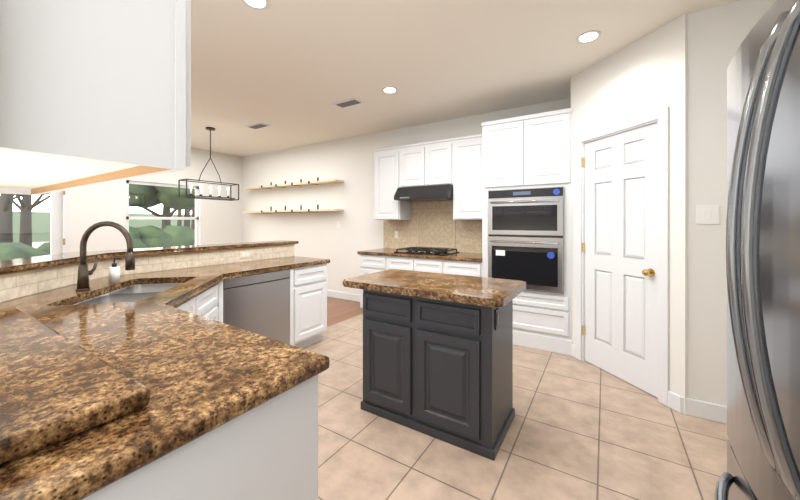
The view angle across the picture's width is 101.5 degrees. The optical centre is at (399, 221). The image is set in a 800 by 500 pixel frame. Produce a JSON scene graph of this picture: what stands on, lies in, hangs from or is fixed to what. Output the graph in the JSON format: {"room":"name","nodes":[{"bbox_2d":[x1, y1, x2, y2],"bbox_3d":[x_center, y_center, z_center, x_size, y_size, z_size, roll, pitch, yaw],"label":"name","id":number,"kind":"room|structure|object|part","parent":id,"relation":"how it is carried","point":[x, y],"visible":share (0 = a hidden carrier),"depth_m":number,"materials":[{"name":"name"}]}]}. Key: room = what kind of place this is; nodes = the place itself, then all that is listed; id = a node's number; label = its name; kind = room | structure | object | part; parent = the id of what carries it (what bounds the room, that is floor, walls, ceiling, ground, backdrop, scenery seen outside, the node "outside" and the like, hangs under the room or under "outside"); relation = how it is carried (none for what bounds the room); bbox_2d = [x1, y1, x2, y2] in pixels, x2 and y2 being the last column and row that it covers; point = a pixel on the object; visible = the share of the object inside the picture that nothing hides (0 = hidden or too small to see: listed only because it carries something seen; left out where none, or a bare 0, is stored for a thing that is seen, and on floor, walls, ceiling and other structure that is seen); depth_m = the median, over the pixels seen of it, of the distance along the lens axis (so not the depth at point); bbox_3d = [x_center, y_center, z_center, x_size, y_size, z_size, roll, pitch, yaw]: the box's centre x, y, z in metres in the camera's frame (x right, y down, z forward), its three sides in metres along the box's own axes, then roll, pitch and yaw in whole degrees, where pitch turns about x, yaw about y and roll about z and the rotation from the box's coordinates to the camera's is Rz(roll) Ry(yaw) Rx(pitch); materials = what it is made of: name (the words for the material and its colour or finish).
{"room":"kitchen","nodes":[
{"label":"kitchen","id":0,"kind":"room"},
{"bbox_2d":[0,256,155,302],"bbox_3d":[-2.115,0.805,1.905,0.801,1.070,0.839,0,0,32],"label":"wall","id":1,"kind":"structure","parent":0,"point":[18,285],"depth_m":2.03,"materials":[{"name":"beige tile"}]},
{"bbox_2d":[0,240,298,273],"bbox_3d":[-1.740,0.252,2.771,1.136,0.035,2.695,0,0,32],"label":"bar","id":2,"kind":"object","parent":1,"relation":"on","point":[19,264],"visible":1,"depth_m":2.51,"materials":[{"name":"stone"}]},
{"bbox_2d":[62,148,241,252],"bbox_3d":[-4.738,-0.055,5.451,0.120,2.790,4.400,0,0,32],"label":"wall","id":3,"kind":"structure","parent":0,"point":[220,221],"depth_m":6.36,"materials":[{"name":"white paint"}]},
{"bbox_2d":[0,180,198,258],"bbox_3d":[-4.812,0.280,5.267,0.150,2.120,3.050,0,0,32],"label":"nook window","id":4,"kind":"structure","parent":3,"relation":"in","point":[55,230],"depth_m":4.90,"materials":[{"name":"white"}]},
{"bbox_2d":[135,244,294,270],"bbox_3d":[-1.855,0.805,3.265,0.157,1.070,1.881,0,0,32],"label":"wall","id":5,"kind":"structure","parent":0,"point":[179,260],"depth_m":3.19,"materials":[{"name":"beige tile"}]},
{"bbox_2d":[240,251,250,257],"bbox_3d":[-1.639,0.345,3.472,0.006,0.070,0.116,0,0,32],"label":"outlet","id":6,"kind":"object","parent":5,"relation":"attached to","point":[245,254],"visible":1,"depth_m":3.47,"materials":[{"name":"beige plastic"}]},
{"bbox_3d":[-1.637,0.345,3.471,0.002,0.034,0.070,0,0,32],"label":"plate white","id":7,"kind":"part","parent":6,"relation":"part of","materials":[{"name":"white plastic"}]},
{"bbox_2d":[327,297,362,326],"bbox_3d":[-3.072,1.365,4.465,3.950,0.050,4.500,0,0,32],"label":"floor","id":8,"kind":"structure","parent":0,"point":[339,310],"depth_m":4.95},
{"bbox_2d":[242,98,570,294],"bbox_3d":[-0.076,-0.055,5.195,8.290,2.790,0.120,0,0,32],"label":"wall","id":9,"kind":"structure","parent":0,"point":[350,162],"depth_m":5.82,"materials":[{"name":"white paint"}]},
{"bbox_2d":[243,205,343,212],"bbox_3d":[-2.155,-0.251,6.294,2.640,0.138,0.223,0,0,32],"label":"shelf","id":10,"kind":"object","parent":9,"relation":"attached to","point":[301,210],"visible":1,"depth_m":6.07,"materials":[{"name":"beige wood"}]},
{"bbox_3d":[-2.152,-0.204,6.298,2.640,0.032,0.212,0,0,32],"label":"shelf wood","id":11,"kind":"part","parent":10,"relation":"part of","materials":[{"name":"beige wood"}]},
{"bbox_2d":[243,177,343,189],"bbox_3d":[-2.155,-0.751,6.294,2.640,0.138,0.223,0,0,32],"label":"shelf","id":12,"kind":"object","parent":9,"relation":"attached to","point":[301,183],"visible":1,"depth_m":6.15,"materials":[{"name":"beige wood"}]},
{"bbox_2d":[327,290,359,301],"bbox_3d":[-1.900,1.282,6.258,3.830,0.115,0.016,0,0,32],"label":"baseboard","id":13,"kind":"structure","parent":9,"relation":"attached to","point":[341,295],"depth_m":5.67,"materials":[{"name":"white wood"}]},
{"bbox_2d":[374,146,410,219],"bbox_3d":[-0.112,-0.560,4.930,0.449,1.060,0.334,0,0,32],"label":"upper cabinet","id":14,"kind":"object","parent":9,"relation":"attached to","point":[386,159],"depth_m":4.79,"materials":[{"name":"white wood"}]},
{"bbox_2d":[398,142,425,187],"bbox_3d":[0.251,-0.790,4.703,0.408,0.600,0.334,0,0,32],"label":"upper cabinet","id":15,"kind":"object","parent":9,"relation":"attached to","point":[411,157],"depth_m":4.56,"materials":[{"name":"white wood"}]},
{"bbox_2d":[426,138,453,185],"bbox_3d":[0.596,-0.790,4.486,0.408,0.600,0.334,0,0,32],"label":"upper cabinet","id":16,"kind":"object","parent":9,"relation":"attached to","point":[439,153],"depth_m":4.33,"materials":[{"name":"white wood"}]},
{"bbox_2d":[394,184,452,201],"bbox_3d":[0.383,-0.393,4.529,0.805,0.186,0.487,0,0,32],"label":"range hood","id":17,"kind":"object","parent":16,"relation":"attached to","point":[429,193],"visible":0.75,"depth_m":4.34,"materials":[{"name":"black metal"}]},
{"bbox_2d":[399,198,452,201],"bbox_3d":[0.388,-0.303,4.537,0.705,0.006,0.340,0,0,32],"label":"vent grille","id":18,"kind":"object","parent":17,"relation":"attached to","point":[438,199],"depth_m":4.56,"materials":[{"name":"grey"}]},
{"bbox_2d":[453,134,481,219],"bbox_3d":[0.969,-0.560,4.252,0.472,1.060,0.334,0,0,32],"label":"upper cabinet","id":19,"kind":"object","parent":9,"relation":"attached to","point":[456,163],"depth_m":4.13,"materials":[{"name":"white wood"}]},
{"bbox_2d":[191,0,740,156],"bbox_3d":[-1.676,-1.500,2.645,8.250,0.100,6.100,0,0,32],"label":"ceiling","id":20,"kind":"structure","parent":0,"point":[290,72],"depth_m":2.90,"materials":[{"name":"white paint"}]},
{"bbox_2d":[178,127,238,200],"bbox_3d":[-2.926,-0.902,5.046,0.233,1.096,0.793,0,0,32],"label":"pendant light","id":21,"kind":"object","parent":20,"relation":"hanging from","point":[200,196],"visible":1,"depth_m":5.02,"materials":[{"name":"black metal"}]},
{"bbox_2d":[242,0,268,9],"bbox_3d":[-0.947,-1.447,2.141,0.170,0.006,0.170,0,0,32],"label":"recessed light","id":22,"kind":"object","parent":20,"relation":"in","point":[259,4],"visible":1,"depth_m":2.17,"materials":[{"name":"white"}]},
{"bbox_2d":[245,123,269,129],"bbox_3d":[-2.146,-1.443,4.935,0.360,0.012,0.180,0,0,32],"label":"ceiling vent","id":23,"kind":"object","parent":20,"relation":"in","point":[257,126],"visible":1,"depth_m":4.92,"materials":[{"name":"white metal"}]},
{"bbox_2d":[333,98,364,107],"bbox_3d":[-0.629,-1.443,3.983,0.360,0.012,0.180,0,0,32],"label":"ceiling vent","id":24,"kind":"object","parent":20,"relation":"in","point":[348,103],"visible":1,"depth_m":3.96,"materials":[{"name":"white metal"}]},
{"bbox_2d":[382,87,397,92],"bbox_3d":[-0.111,-1.447,3.587,0.170,0.006,0.170,0,0,32],"label":"recessed light","id":25,"kind":"object","parent":20,"relation":"in","point":[389,89],"visible":1,"depth_m":3.58,"materials":[{"name":"white"}]},
{"bbox_2d":[576,30,600,42],"bbox_3d":[1.474,-1.447,2.558,0.170,0.006,0.170,0,0,32],"label":"recessed light","id":26,"kind":"object","parent":20,"relation":"in","point":[588,36],"visible":1,"depth_m":2.54,"materials":[{"name":"white"}]},
{"bbox_2d":[303,314,728,499],"bbox_3d":[0.024,1.365,1.638,4.300,0.050,6.000,0,0,32],"label":"floor","id":27,"kind":"structure","parent":0,"point":[581,430],"depth_m":1.95,"materials":[{"name":"beige tile"}]},
{"bbox_2d":[82,375,317,499],"bbox_3d":[-0.685,0.902,0.916,0.554,0.876,0.675,0,0,32],"label":"base cabinet","id":28,"kind":"object","parent":27,"relation":"on","point":[267,450],"depth_m":0.82,"materials":[{"name":"white wood"}]},
{"bbox_2d":[0,284,329,499],"bbox_3d":[-1.173,0.443,1.249,1.855,0.045,0.720,0,0,32],"label":"countertop","id":29,"kind":"structure","parent":28,"relation":"on","point":[198,376],"depth_m":0.89,"materials":[{"name":"stone"}]},
{"bbox_2d":[0,307,149,465],"bbox_3d":[-1.192,0.396,0.988,1.330,0.047,0.254,0,0,32],"label":"granite ledge","id":30,"kind":"object","parent":29,"relation":"on","point":[56,387],"visible":0.98,"depth_m":0.73,"materials":[{"name":"brown stone"}]},
{"bbox_2d":[75,221,134,290],"bbox_3d":[-1.815,0.207,2.012,0.310,0.426,0.212,0,0,32],"label":"faucet","id":31,"kind":"object","parent":29,"relation":"on","point":[84,273],"visible":1,"depth_m":2.00,"materials":[{"name":"brown metal"}]},
{"bbox_2d":[75,283,181,304],"bbox_3d":[-1.672,0.553,2.076,0.420,0.174,0.810,0,0,-13],"label":"sink","id":32,"kind":"object","parent":29,"relation":"in","point":[134,293],"visible":0.06,"depth_m":2.13,"materials":[{"name":"silver metal"}]},
{"bbox_2d":[178,269,293,344],"bbox_3d":[-1.518,0.902,3.115,0.609,0.876,0.745,0,0,32],"label":"base cabinet","id":33,"kind":"object","parent":27,"relation":"on","point":[262,304],"depth_m":2.90,"materials":[{"name":"white"}]},
{"bbox_2d":[15,256,329,300],"bbox_3d":[-1.437,0.443,2.551,1.343,0.045,2.645,0,0,32],"label":"countertop","id":34,"kind":"structure","parent":33,"relation":"on","point":[194,280],"depth_m":2.57,"materials":[{"name":"stone"}]},
{"bbox_2d":[108,258,121,283],"bbox_3d":[-1.964,0.333,2.251,0.073,0.174,0.060,0,0,32],"label":"soap bottle","id":35,"kind":"object","parent":34,"relation":"on","point":[113,273],"visible":1,"depth_m":2.24,"materials":[{"name":"white"}]},
{"bbox_3d":[-1.970,0.364,2.254,0.060,0.110,0.060,0,0,32],"label":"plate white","id":36,"kind":"part","parent":35,"relation":"part of","materials":[{"name":"white"}]},
{"bbox_2d":[294,263,326,347],"bbox_3d":[-1.207,0.902,3.610,0.609,0.876,0.505,0,0,32],"label":"base cabinet","id":37,"kind":"object","parent":27,"relation":"on","point":[310,282],"depth_m":3.47,"materials":[{"name":"white wood"}]},
{"bbox_2d":[360,256,384,307],"bbox_3d":[-0.223,0.903,4.848,0.470,0.875,0.616,0,0,32],"label":"base cabinet","id":38,"kind":"object","parent":27,"relation":"on","point":[368,264],"depth_m":4.62,"materials":[{"name":"white wood"}]},
{"bbox_2d":[385,256,412,270],"bbox_3d":[0.156,0.903,4.611,0.425,0.875,0.616,0,0,32],"label":"base cabinet","id":39,"kind":"object","parent":27,"relation":"on","point":[391,262],"depth_m":4.36,"materials":[{"name":"white wood"}]},
{"bbox_2d":[413,260,444,273],"bbox_3d":[0.516,0.903,4.385,0.425,0.875,0.616,0,0,32],"label":"base cabinet","id":40,"kind":"object","parent":27,"relation":"on","point":[435,266],"depth_m":4.11,"materials":[{"name":"white wood"}]},
{"bbox_2d":[343,269,525,460],"bbox_3d":[0.237,0.880,2.345,1.152,0.920,0.677,0,0,32],"label":"kitchen island","id":41,"kind":"object","parent":27,"relation":"on","point":[437,355],"visible":1,"depth_m":2.05,"materials":[{"name":"grey wood"}]},
{"bbox_3d":[0.573,0.568,1.913,0.003,0.075,0.036,0,0,32],"label":"black glass","id":42,"kind":"part","parent":41,"relation":"part of","materials":[{"name":"black"}]},
{"bbox_2d":[445,260,481,276],"bbox_3d":[0.898,0.903,4.145,0.477,0.875,0.616,0,0,32],"label":"base cabinet","id":43,"kind":"object","parent":27,"relation":"on","point":[457,267],"depth_m":3.89,"materials":[{"name":"white wood"}]},
{"bbox_2d":[357,248,481,263],"bbox_3d":[0.321,0.443,4.495,1.827,0.045,0.636,0,0,32],"label":"countertop","id":44,"kind":"structure","parent":43,"relation":"on","point":[469,257],"depth_m":4.23,"materials":[{"name":"brown stone"}]},
{"bbox_2d":[394,247,458,254],"bbox_3d":[0.366,0.395,4.498,0.760,0.049,0.490,0,0,32],"label":"cooktop","id":45,"kind":"object","parent":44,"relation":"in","point":[429,251],"visible":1,"depth_m":4.40,"materials":[{"name":"black metal"}]},
{"bbox_3d":[0.512,0.090,4.731,0.610,0.550,0.012,0,0,32],"label":"travertine trim","id":46,"kind":"part","parent":44,"relation":"part of","materials":[{"name":"beige"}]},
{"bbox_2d":[482,108,572,354],"bbox_3d":[1.470,0.098,3.735,0.930,2.485,0.702,0,0,32],"label":"tall cabinet","id":47,"kind":"object","parent":27,"relation":"on","point":[527,199],"visible":0.83,"depth_m":3.45,"materials":[{"name":"white wood"}]},
{"bbox_3d":[1.108,0.340,3.610,0.100,0.060,0.002,0,0,32],"label":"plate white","id":48,"kind":"part","parent":47,"relation":"part of","materials":[{"name":"white plastic"}]},
{"bbox_3d":[1.320,0.154,3.497,0.760,1.012,0.033,0,0,32],"label":"black glass","id":49,"kind":"part","parent":47,"relation":"part of","materials":[{"name":"black"}]},
{"bbox_2d":[715,0,799,499],"bbox_3d":[0.985,0.450,0.379,0.864,1.780,0.910,0,0,32],"label":"fridge","id":50,"kind":"object","parent":27,"relation":"on","point":[763,261],"visible":1,"depth_m":0.62,"materials":[{"name":"silver metal"}]},
{"bbox_2d":[571,0,775,414],"bbox_3d":[2.318,-0.055,2.843,1.494,2.790,1.321,0,0,32],"label":"wall","id":51,"kind":"structure","parent":0,"point":[649,174],"depth_m":2.46,"materials":[{"name":"white paint"}]},
{"bbox_3d":[1.862,0.250,2.808,0.670,2.180,0.650,0,0,32],"label":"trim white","id":52,"kind":"part","parent":51,"relation":"part of","materials":[{"name":"white wood"}]},
{"bbox_2d":[668,391,726,423],"bbox_3d":[2.250,1.282,2.131,0.775,0.115,0.038,0,0,32],"label":"baseboard","id":53,"kind":"structure","parent":51,"relation":"attached to","point":[707,410],"depth_m":2.24,"materials":[{"name":"white wood"}]},
{"bbox_2d":[696,205,718,223],"bbox_3d":[2.091,-0.050,2.224,0.116,0.130,0.010,0,0,32],"label":"light switch","id":54,"kind":"object","parent":51,"relation":"attached to","point":[707,214],"visible":1,"depth_m":2.22,"materials":[{"name":"white plastic"}]},
{"bbox_3d":[-2.832,-0.055,0.802,8.290,2.790,1.790,0,0,32],"label":"wall","id":55,"kind":"structure","parent":0,"visible":0},
{"bbox_2d":[0,180,67,191],"bbox_3d":[-1.614,-0.609,1.304,0.478,0.902,0.346,0,0,32],"label":"upper cabinet","id":56,"kind":"object","parent":55,"relation":"attached to","point":[4,186],"depth_m":1.40,"materials":[{"name":"white wood"}]},
{"bbox_2d":[0,168,119,187],"bbox_3d":[-1.213,-0.609,1.053,0.469,0.902,0.346,0,0,32],"label":"upper cabinet","id":57,"kind":"object","parent":55,"relation":"attached to","point":[13,175],"depth_m":1.11,"materials":[{"name":"white wood"}]},
{"bbox_2d":[0,0,190,179],"bbox_3d":[-0.811,-0.609,0.800,0.481,0.902,0.346,0,0,32],"label":"upper cabinet","id":58,"kind":"object","parent":55,"relation":"attached to","point":[95,92],"depth_m":0.68,"materials":[{"name":"white wood"}]},
{"bbox_3d":[-1.220,-0.156,1.042,1.390,0.004,0.290,0,0,32],"label":"panel","id":59,"kind":"part","parent":58,"relation":"part of","materials":[{"name":"beige wood"}]},
{"label":"outside","id":60,"kind":"structure","parent":0,"visible":0},
{"bbox_2d":[32,241,49,247],"bbox_3d":[-25.713,1.690,22.032,53.020,0.100,70.000,0,0,32],"label":"grass","id":61,"kind":"structure","parent":60,"point":[38,244],"depth_m":24.94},
{"bbox_2d":[0,193,12,242],"bbox_3d":[-10.199,-0.539,8.202,3.421,4.473,2.954,0,0,32],"label":"tree","id":62,"kind":"object","parent":61,"relation":"on","point":[4,228],"depth_m":8.25,"materials":[{"name":"grey plant"}]},
{"bbox_2d":[0,242,49,260],"bbox_3d":[-8.242,1.051,8.912,2.763,1.387,15.762,0,0,32],"label":"bush","id":63,"kind":"object","parent":61,"relation":"on","point":[32,250],"depth_m":7.30,"materials":[{"name":"green plant"}]},
{"bbox_2d":[13,193,49,246],"bbox_3d":[-12.862,-0.917,11.400,4.157,5.228,3.253,0,0,32],"label":"tree","id":64,"kind":"object","parent":61,"relation":"on","point":[24,231],"depth_m":11.23,"materials":[{"name":"grey plant"}]},
{"bbox_2d":[129,225,194,248],"bbox_3d":[-5.564,0.786,10.861,2.043,1.943,7.608,0,0,32],"label":"bush","id":65,"kind":"object","parent":61,"relation":"on","point":[171,236],"depth_m":8.79,"materials":[{"name":"green plant"}]},
{"bbox_2d":[129,184,194,228],"bbox_3d":[-7.409,-0.739,10.197,3.992,4.874,3.319,0,0,32],"label":"tree","id":66,"kind":"object","parent":61,"relation":"on","point":[168,200],"depth_m":9.49,"materials":[{"name":"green plant"}]},
{"bbox_2d":[177,210,181,225],"bbox_3d":[-15.993,-2.121,23.327,5.490,7.634,6.206,0,0,32],"label":"tree","id":67,"kind":"object","parent":61,"relation":"on","point":[179,221],"depth_m":23.42,"materials":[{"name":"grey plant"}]},
{"bbox_2d":[184,207,193,227],"bbox_3d":[-9.712,-1.125,15.100,4.708,5.644,4.546,0,0,32],"label":"tree","id":68,"kind":"object","parent":61,"relation":"on","point":[186,212],"depth_m":15.10,"materials":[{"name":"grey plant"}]},
{"bbox_2d":[191,207,194,229],"bbox_3d":[-11.852,-1.798,18.955,4.836,6.988,4.965,0,0,32],"label":"tree","id":69,"kind":"object","parent":61,"relation":"on","point":[193,215],"depth_m":18.61,"materials":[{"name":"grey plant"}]},
{"bbox_2d":[13,211,191,242],"bbox_3d":[-31.313,0.440,25.545,0.200,2.600,90.000,0,0,32],"label":"treeline","id":70,"kind":"object","parent":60,"point":[40,220],"depth_m":27.54,"materials":[{"name":"green plant"}]}
]}

